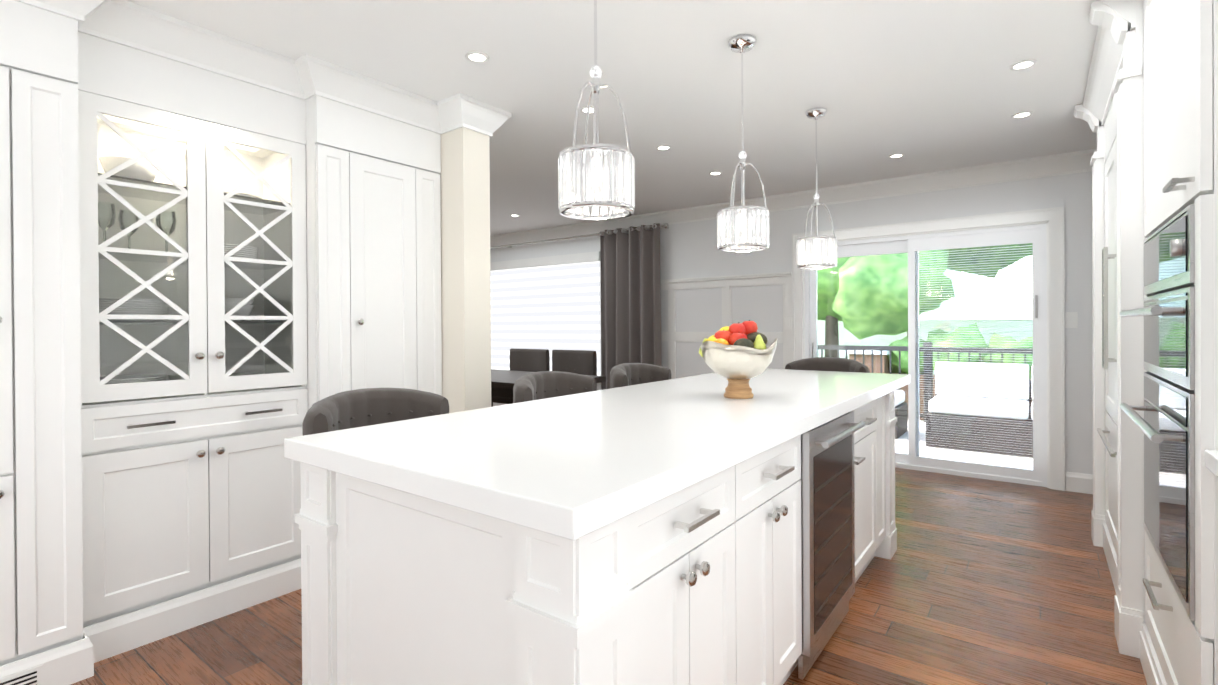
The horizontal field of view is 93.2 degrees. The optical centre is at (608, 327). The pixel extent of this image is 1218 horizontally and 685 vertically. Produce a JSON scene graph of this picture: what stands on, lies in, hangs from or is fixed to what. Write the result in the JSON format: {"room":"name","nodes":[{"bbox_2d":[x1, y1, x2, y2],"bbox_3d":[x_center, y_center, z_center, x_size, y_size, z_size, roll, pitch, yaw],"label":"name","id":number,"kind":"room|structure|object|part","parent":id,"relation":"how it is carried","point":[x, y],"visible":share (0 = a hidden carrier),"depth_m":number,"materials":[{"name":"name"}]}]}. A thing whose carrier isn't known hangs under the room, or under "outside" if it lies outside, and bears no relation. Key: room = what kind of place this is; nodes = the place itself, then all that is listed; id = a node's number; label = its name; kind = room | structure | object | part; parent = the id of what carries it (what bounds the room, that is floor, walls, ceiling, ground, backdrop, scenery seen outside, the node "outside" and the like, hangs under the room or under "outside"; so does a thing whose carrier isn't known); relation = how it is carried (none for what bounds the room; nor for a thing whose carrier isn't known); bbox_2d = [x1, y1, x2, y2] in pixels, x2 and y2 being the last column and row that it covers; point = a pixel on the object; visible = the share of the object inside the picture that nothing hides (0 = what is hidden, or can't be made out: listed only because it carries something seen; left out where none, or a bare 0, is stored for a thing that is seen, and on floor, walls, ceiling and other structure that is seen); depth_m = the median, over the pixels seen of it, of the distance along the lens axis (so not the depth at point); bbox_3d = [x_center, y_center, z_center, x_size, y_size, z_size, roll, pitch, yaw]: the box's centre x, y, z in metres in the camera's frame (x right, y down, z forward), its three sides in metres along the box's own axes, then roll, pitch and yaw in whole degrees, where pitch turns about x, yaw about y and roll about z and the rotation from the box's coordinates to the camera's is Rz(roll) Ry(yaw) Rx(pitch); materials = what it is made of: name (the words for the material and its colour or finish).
{"room":"kitchen","nodes":[
{"label":"kitchen","id":0,"kind":"room"},
{"bbox_2d":[92,36,299,159],"bbox_3d":[-1.844,-0.977,2.515,0.420,0.215,0.780,0,0,37],"label":"soffit","id":1,"kind":"object","parent":0,"relation":"attached to","point":[143,93],"depth_m":2.36,"materials":[{"name":"paint"}]},
{"bbox_2d":[439,127,490,412],"bbox_3d":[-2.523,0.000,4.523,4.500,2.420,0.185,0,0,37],"label":"column","id":2,"kind":"structure","parent":0,"point":[465,268],"depth_m":3.16,"materials":[{"name":"beige paint"}]},
{"bbox_2d":[14,0,1135,246],"bbox_3d":[-1.346,-1.144,3.265,7.897,0.135,7.000,0,0,37],"label":"crown molding","id":3,"kind":"structure","parent":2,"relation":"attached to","point":[160,34],"depth_m":2.80,"materials":[{"name":"paint"}]},
{"bbox_2d":[71,467,1146,684],"bbox_3d":[-1.330,1.259,3.276,8.200,0.100,7.300,0,0,37],"label":"floor","id":4,"kind":"structure","parent":0,"point":[976,581],"depth_m":2.38,"materials":[{"name":"brown wood"}]},
{"bbox_2d":[0,0,99,684],"bbox_3d":[-2.454,0.073,1.769,0.706,2.300,1.160,0,0,37],"label":"tall cabinet","id":5,"kind":"object","parent":4,"relation":"on","point":[50,501],"depth_m":1.94,"materials":[{"name":"paint"}]},
{"bbox_2d":[0,625,103,684],"bbox_3d":[-2.165,1.154,1.562,0.038,0.135,1.158,0,0,37],"label":"baseboard","id":6,"kind":"structure","parent":4,"relation":"on","point":[70,663],"depth_m":1.96,"materials":[{"name":"paint"}]},
{"bbox_2d":[83,558,300,658],"bbox_3d":[-1.654,1.147,2.393,0.020,0.135,0.820,0,0,37],"label":"baseboard","id":7,"kind":"structure","parent":4,"relation":"on","point":[135,629],"depth_m":2.35,"materials":[{"name":"paint"}]},
{"bbox_2d":[96,380,303,621],"bbox_3d":[-1.908,0.748,2.579,0.606,0.935,0.820,0,0,37],"label":"base cabinet","id":8,"kind":"object","parent":4,"relation":"on","point":[198,489],"depth_m":2.35,"materials":[{"name":"paint"}]},
{"bbox_2d":[96,124,263,383],"bbox_3d":[-2.083,-0.401,2.699,0.186,1.365,0.780,0,0,37],"label":"upper cabinet","id":9,"kind":"object","parent":8,"relation":"on","point":[214,286],"depth_m":2.44,"materials":[{"name":"paint"}]},
{"bbox_3d":[-1.896,0.007,2.563,0.648,2.416,0.820,0,0,37],"label":"glass","id":10,"kind":"part","parent":8,"relation":"part of","materials":[{"name":"paint"}]},
{"bbox_2d":[260,95,441,417],"bbox_3d":[-1.426,0.060,3.141,0.706,2.300,0.708,0,0,37],"label":"tall cabinet","id":11,"kind":"object","parent":4,"relation":"on","point":[350,215],"depth_m":2.83,"materials":[{"name":"paint"}]},
{"bbox_2d":[302,388,448,435],"bbox_3d":[-0.744,0.719,2.019,0.513,0.986,0.561,0,0,37],"label":"bar stool","id":12,"kind":"object","parent":4,"relation":"on","point":[356,408],"visible":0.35,"depth_m":2.13,"materials":[{"name":"grey fabric"}]},
{"bbox_2d":[491,348,549,406],"bbox_3d":[-1.002,0.714,6.251,0.580,0.959,0.525,0,0,37],"label":"dining chair","id":13,"kind":"object","parent":4,"relation":"on","point":[533,360],"visible":0.35,"depth_m":6.36,"materials":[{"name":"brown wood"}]},
{"bbox_3d":[-1.021,0.742,6.226,0.520,0.098,0.460,0,0,37],"label":"seat","id":14,"kind":"part","parent":13,"relation":"part of","materials":[{"name":"fabric"}]},
{"bbox_2d":[491,369,605,397],"bbox_3d":[-1.074,0.815,5.329,1.950,0.765,0.900,0,0,37],"label":"dining table","id":15,"kind":"object","parent":4,"relation":"on","point":[502,383],"visible":0.06,"depth_m":4.84,"materials":[{"name":"brown wood"}]},
{"bbox_2d":[513,371,596,402],"bbox_3d":[-0.180,0.712,2.772,0.513,0.986,0.561,0,0,37],"label":"bar stool","id":16,"kind":"object","parent":4,"relation":"on","point":[538,385],"visible":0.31,"depth_m":2.89,"materials":[{"name":"grey fabric"}]},
{"bbox_2d":[552,350,596,375],"bbox_3d":[-0.481,0.713,5.862,0.580,0.959,0.525,0,0,37],"label":"dining chair","id":17,"kind":"object","parent":4,"relation":"on","point":[582,362],"visible":0.44,"depth_m":5.99,"materials":[{"name":"black leather"}]},
{"bbox_2d":[295,385,905,684],"bbox_3d":[0.373,0.769,2.307,1.042,0.868,2.672,0,0,37],"label":"kitchen island","id":18,"kind":"object","parent":4,"relation":"on","point":[697,530],"depth_m":1.37,"materials":[{"name":"wood"}]},
{"bbox_2d":[284,369,910,544],"bbox_3d":[0.441,0.308,2.433,1.010,0.052,3.010,0,0,37],"label":"island countertop","id":19,"kind":"structure","parent":18,"relation":"on","point":[556,467],"depth_m":1.46,"materials":[{"name":"white stone"}]},
{"bbox_2d":[699,320,776,398],"bbox_3d":[0.525,0.123,2.337,0.304,0.314,0.304,0,0,37],"label":"fruit bowl","id":20,"kind":"object","parent":19,"relation":"on","point":[738,356],"visible":1,"depth_m":2.25,"materials":[{"name":"white ceramic"}]},
{"bbox_2d":[610,363,670,388],"bbox_3d":[0.275,0.707,3.380,0.513,0.986,0.561,0,0,37],"label":"bar stool","id":21,"kind":"object","parent":4,"relation":"on","point":[625,374],"visible":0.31,"depth_m":3.51,"materials":[{"name":"grey fabric"}]},
{"bbox_2d":[785,357,869,372],"bbox_3d":[1.414,0.698,3.822,0.561,0.986,0.513,0,0,37],"label":"bar stool","id":22,"kind":"object","parent":4,"relation":"on","point":[831,364],"visible":0.21,"depth_m":3.96,"materials":[{"name":"grey fabric"}]},
{"bbox_2d":[1098,32,1133,643],"bbox_3d":[2.591,0.039,2.470,0.647,2.300,1.126,0,0,37],"label":"tall cabinet","id":23,"kind":"object","parent":4,"relation":"on","point":[1116,137],"depth_m":2.20,"materials":[{"name":"paint"}]},
{"bbox_2d":[1130,0,1217,684],"bbox_3d":[1.892,-0.011,1.525,0.631,2.416,0.920,0,0,37],"label":"tall cabinet","id":24,"kind":"object","parent":4,"relation":"on","point":[1154,511],"depth_m":1.57,"materials":[{"name":"paint"}]},
{"bbox_2d":[1202,448,1217,479],"bbox_3d":[0.582,0.313,-0.241,0.612,0.040,3.477,0,0,37],"label":"countertop","id":25,"kind":"structure","parent":24,"relation":"on","point":[1209,456],"depth_m":1.30,"materials":[{"name":"white stone"}]},
{"bbox_2d":[1210,476,1217,684],"bbox_3d":[1.457,0.763,0.904,0.587,0.880,0.602,0,0,37],"label":"base cabinet","id":26,"kind":"object","parent":4,"relation":"on","point":[1213,483],"depth_m":1.33,"materials":[{"name":"paint"}]},
{"bbox_2d":[127,0,1099,235],"bbox_3d":[-1.346,-1.261,3.264,8.200,0.100,7.300,0,0,37],"label":"ceiling","id":27,"kind":"structure","parent":0,"point":[926,86],"depth_m":2.79,"materials":[{"name":"paint"}]},
{"bbox_2d":[465,51,488,62],"bbox_3d":[-0.589,-1.209,2.573,0.104,0.006,0.104,0,0,37],"label":"recessed light","id":28,"kind":"object","parent":27,"relation":"in","point":[476,57],"visible":1,"depth_m":2.57,"materials":[{"name":"paint"}]},
{"bbox_2d":[580,106,592,113],"bbox_3d":[-0.109,-1.215,3.213,0.104,0.006,0.104,0,0,37],"label":"recessed light","id":29,"kind":"object","parent":27,"relation":"in","point":[583,110],"visible":0.56,"depth_m":3.21,"materials":[{"name":"paint"}]},
{"bbox_2d":[558,0,634,219],"bbox_3d":[-0.038,-0.769,1.639,0.218,0.884,0.217,0,0,37],"label":"pendant light","id":30,"kind":"object","parent":27,"relation":"hanging from","point":[595,183],"visible":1,"depth_m":1.57,"materials":[{"name":"glass"}]},
{"bbox_3d":[-0.036,-0.539,1.640,0.032,0.275,0.030,0,0,37],"label":"bulb","id":31,"kind":"part","parent":30,"relation":"part of","materials":[{"name":"white glass"}]},
{"bbox_2d":[656,145,670,150],"bbox_3d":[0.370,-1.221,3.903,0.104,0.006,0.104,0,0,37],"label":"recessed light","id":32,"kind":"object","parent":27,"relation":"in","point":[664,147],"visible":0.98,"depth_m":3.90,"materials":[{"name":"paint"}]},
{"bbox_2d":[709,171,721,174],"bbox_3d":[0.846,-1.227,4.572,0.104,0.006,0.104,0,0,37],"label":"recessed light","id":33,"kind":"object","parent":27,"relation":"in","point":[716,173],"visible":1,"depth_m":4.57,"materials":[{"name":"paint"}]},
{"bbox_2d":[717,34,769,252],"bbox_3d":[0.568,-0.776,2.447,0.218,0.884,0.217,0,0,37],"label":"pendant light","id":34,"kind":"object","parent":27,"relation":"hanging from","point":[755,230],"visible":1,"depth_m":2.39,"materials":[{"name":"glass"}]},
{"bbox_3d":[0.569,-0.546,2.448,0.032,0.275,0.030,0,0,37],"label":"bulb","id":35,"kind":"part","parent":34,"relation":"part of","materials":[{"name":"silver metal"}]},
{"bbox_2d":[796,107,837,268],"bbox_3d":[1.173,-0.783,3.256,0.218,0.884,0.217,0,0,37],"label":"pendant light","id":36,"kind":"object","parent":27,"relation":"hanging from","point":[816,251],"visible":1,"depth_m":3.20,"materials":[{"name":"white glass"}]},
{"bbox_3d":[1.175,-0.554,3.257,0.032,0.275,0.030,0,0,37],"label":"bulb","id":37,"kind":"part","parent":36,"relation":"part of","materials":[{"name":"silver metal"}]},
{"bbox_2d":[889,153,904,157],"bbox_3d":[2.060,-1.233,4.124,0.104,0.006,0.104,0,0,37],"label":"recessed light","id":38,"kind":"object","parent":27,"relation":"in","point":[898,155],"visible":0.98,"depth_m":4.12,"materials":[{"name":"paint"}]},
{"bbox_2d":[1011,111,1032,118],"bbox_3d":[2.389,-1.231,3.328,0.104,0.006,0.104,0,0,37],"label":"recessed light","id":39,"kind":"object","parent":27,"relation":"in","point":[1022,114],"visible":1,"depth_m":3.33,"materials":[{"name":"paint"}]},
{"bbox_2d":[1010,59,1036,70],"bbox_3d":[1.931,-1.225,2.684,0.104,0.006,0.104,0,0,37],"label":"recessed light","id":40,"kind":"object","parent":27,"relation":"in","point":[1022,65],"visible":1,"depth_m":2.68,"materials":[{"name":"paint"}]},
{"bbox_2d":[490,171,1092,474],"bbox_3d":[0.805,-0.028,6.131,8.200,2.420,0.150,0,0,37],"label":"wall","id":41,"kind":"structure","parent":0,"point":[688,249],"depth_m":5.09,"materials":[{"name":"paint"}]},
{"bbox_2d":[490,251,599,375],"bbox_3d":[-0.929,-0.135,7.361,2.170,1.495,0.180,0,0,37],"label":"window blind","id":42,"kind":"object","parent":41,"relation":"in","point":[550,303],"depth_m":7.19,"materials":[{"name":"fabric"}]},
{"bbox_2d":[490,223,668,389],"bbox_3d":[-0.647,0.039,7.005,3.227,2.273,0.191,0,0,37],"label":"curtain","id":43,"kind":"object","parent":41,"relation":"attached to","point":[630,296],"visible":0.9,"depth_m":6.30,"materials":[{"name":"fabric"}]},
{"bbox_3d":[-0.641,-1.068,7.016,3.227,0.060,0.151,0,0,37],"label":"curtain rod","id":44,"kind":"part","parent":43,"relation":"part of","materials":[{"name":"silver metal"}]},
{"bbox_3d":[0.226,0.037,6.317,0.810,2.273,0.135,0,0,37],"label":"curtain panel","id":45,"kind":"part","parent":43,"relation":"part of","materials":[{"name":"fabric"}]},
{"bbox_2d":[661,272,791,378],"bbox_3d":[0.825,0.333,5.997,2.190,1.700,0.046,0,0,37],"label":"wainscot","id":46,"kind":"structure","parent":41,"relation":"attached to","point":[671,336],"depth_m":5.75,"materials":[{"name":"paint"}]},
{"bbox_2d":[817,253,907,453],"bbox_3d":[2.237,0.218,5.085,0.796,1.717,0.006,0,0,37],"label":"door glass","id":47,"kind":"object","parent":41,"relation":"attached to","point":[859,284],"depth_m":5.04,"materials":[{"name":"clear glass"}]},
{"bbox_2d":[792,206,1064,490],"bbox_3d":[2.541,0.153,4.806,1.980,2.050,0.172,0,0,37],"label":"door frame","id":48,"kind":"structure","parent":41,"relation":"attached to","point":[1035,235],"depth_m":4.44,"materials":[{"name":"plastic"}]},
{"bbox_2d":[915,244,1032,469],"bbox_3d":[2.867,0.217,4.558,0.796,1.717,0.006,0,0,37],"label":"door glass","id":49,"kind":"object","parent":41,"relation":"attached to","point":[916,305],"depth_m":4.54,"materials":[{"name":"clear glass"}]},
{"bbox_2d":[915,245,1032,467],"bbox_3d":[2.874,0.216,4.567,0.786,1.677,0.014,0,0,37],"label":"screen","id":50,"kind":"structure","parent":41,"relation":"attached to","point":[976,338],"depth_m":4.54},
{"bbox_2d":[1065,472,1092,493],"bbox_3d":[3.597,1.108,3.945,0.735,0.135,0.018,0,0,37],"label":"baseboard","id":51,"kind":"structure","parent":41,"relation":"attached to","point":[1074,482],"depth_m":4.11,"materials":[{"name":"paint"}]},
{"label":"outside","id":52,"kind":"structure","parent":0,"visible":0},
{"bbox_2d":[817,243,1032,469],"bbox_3d":[22.579,-3.144,30.119,80.000,9.366,64.300,0,0,37],"label":"garden","id":53,"kind":"object","parent":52,"point":[859,299],"depth_m":8.41,"materials":[{"name":"plant"}]},
{"bbox_3d":[4.037,-1.630,10.431,3.741,3.044,3.493,0,0,37],"label":"tree crown","id":54,"kind":"part","parent":53,"relation":"part of","materials":[{"name":"green plant"}]},
{"bbox_3d":[4.369,-0.668,9.309,2.163,1.723,2.154,0,0,37],"label":"tree crown","id":55,"kind":"part","parent":53,"relation":"part of","materials":[{"name":"green plant"}]},
{"bbox_3d":[3.959,0.683,7.336,9.500,1.010,0.090,0,0,37],"label":"railing","id":56,"kind":"part","parent":53,"relation":"part of","materials":[{"name":"metal"}]},
{"bbox_3d":[7.477,-4.098,14.554,5.793,5.882,5.556,0,0,37],"label":"tree crown","id":57,"kind":"part","parent":53,"relation":"part of","materials":[{"name":"green plant"}]},
{"bbox_3d":[8.561,-2.811,13.328,4.121,2.882,3.820,0,0,37],"label":"tree crown","id":58,"kind":"part","parent":53,"relation":"part of","materials":[{"name":"green plant"}]}
]}

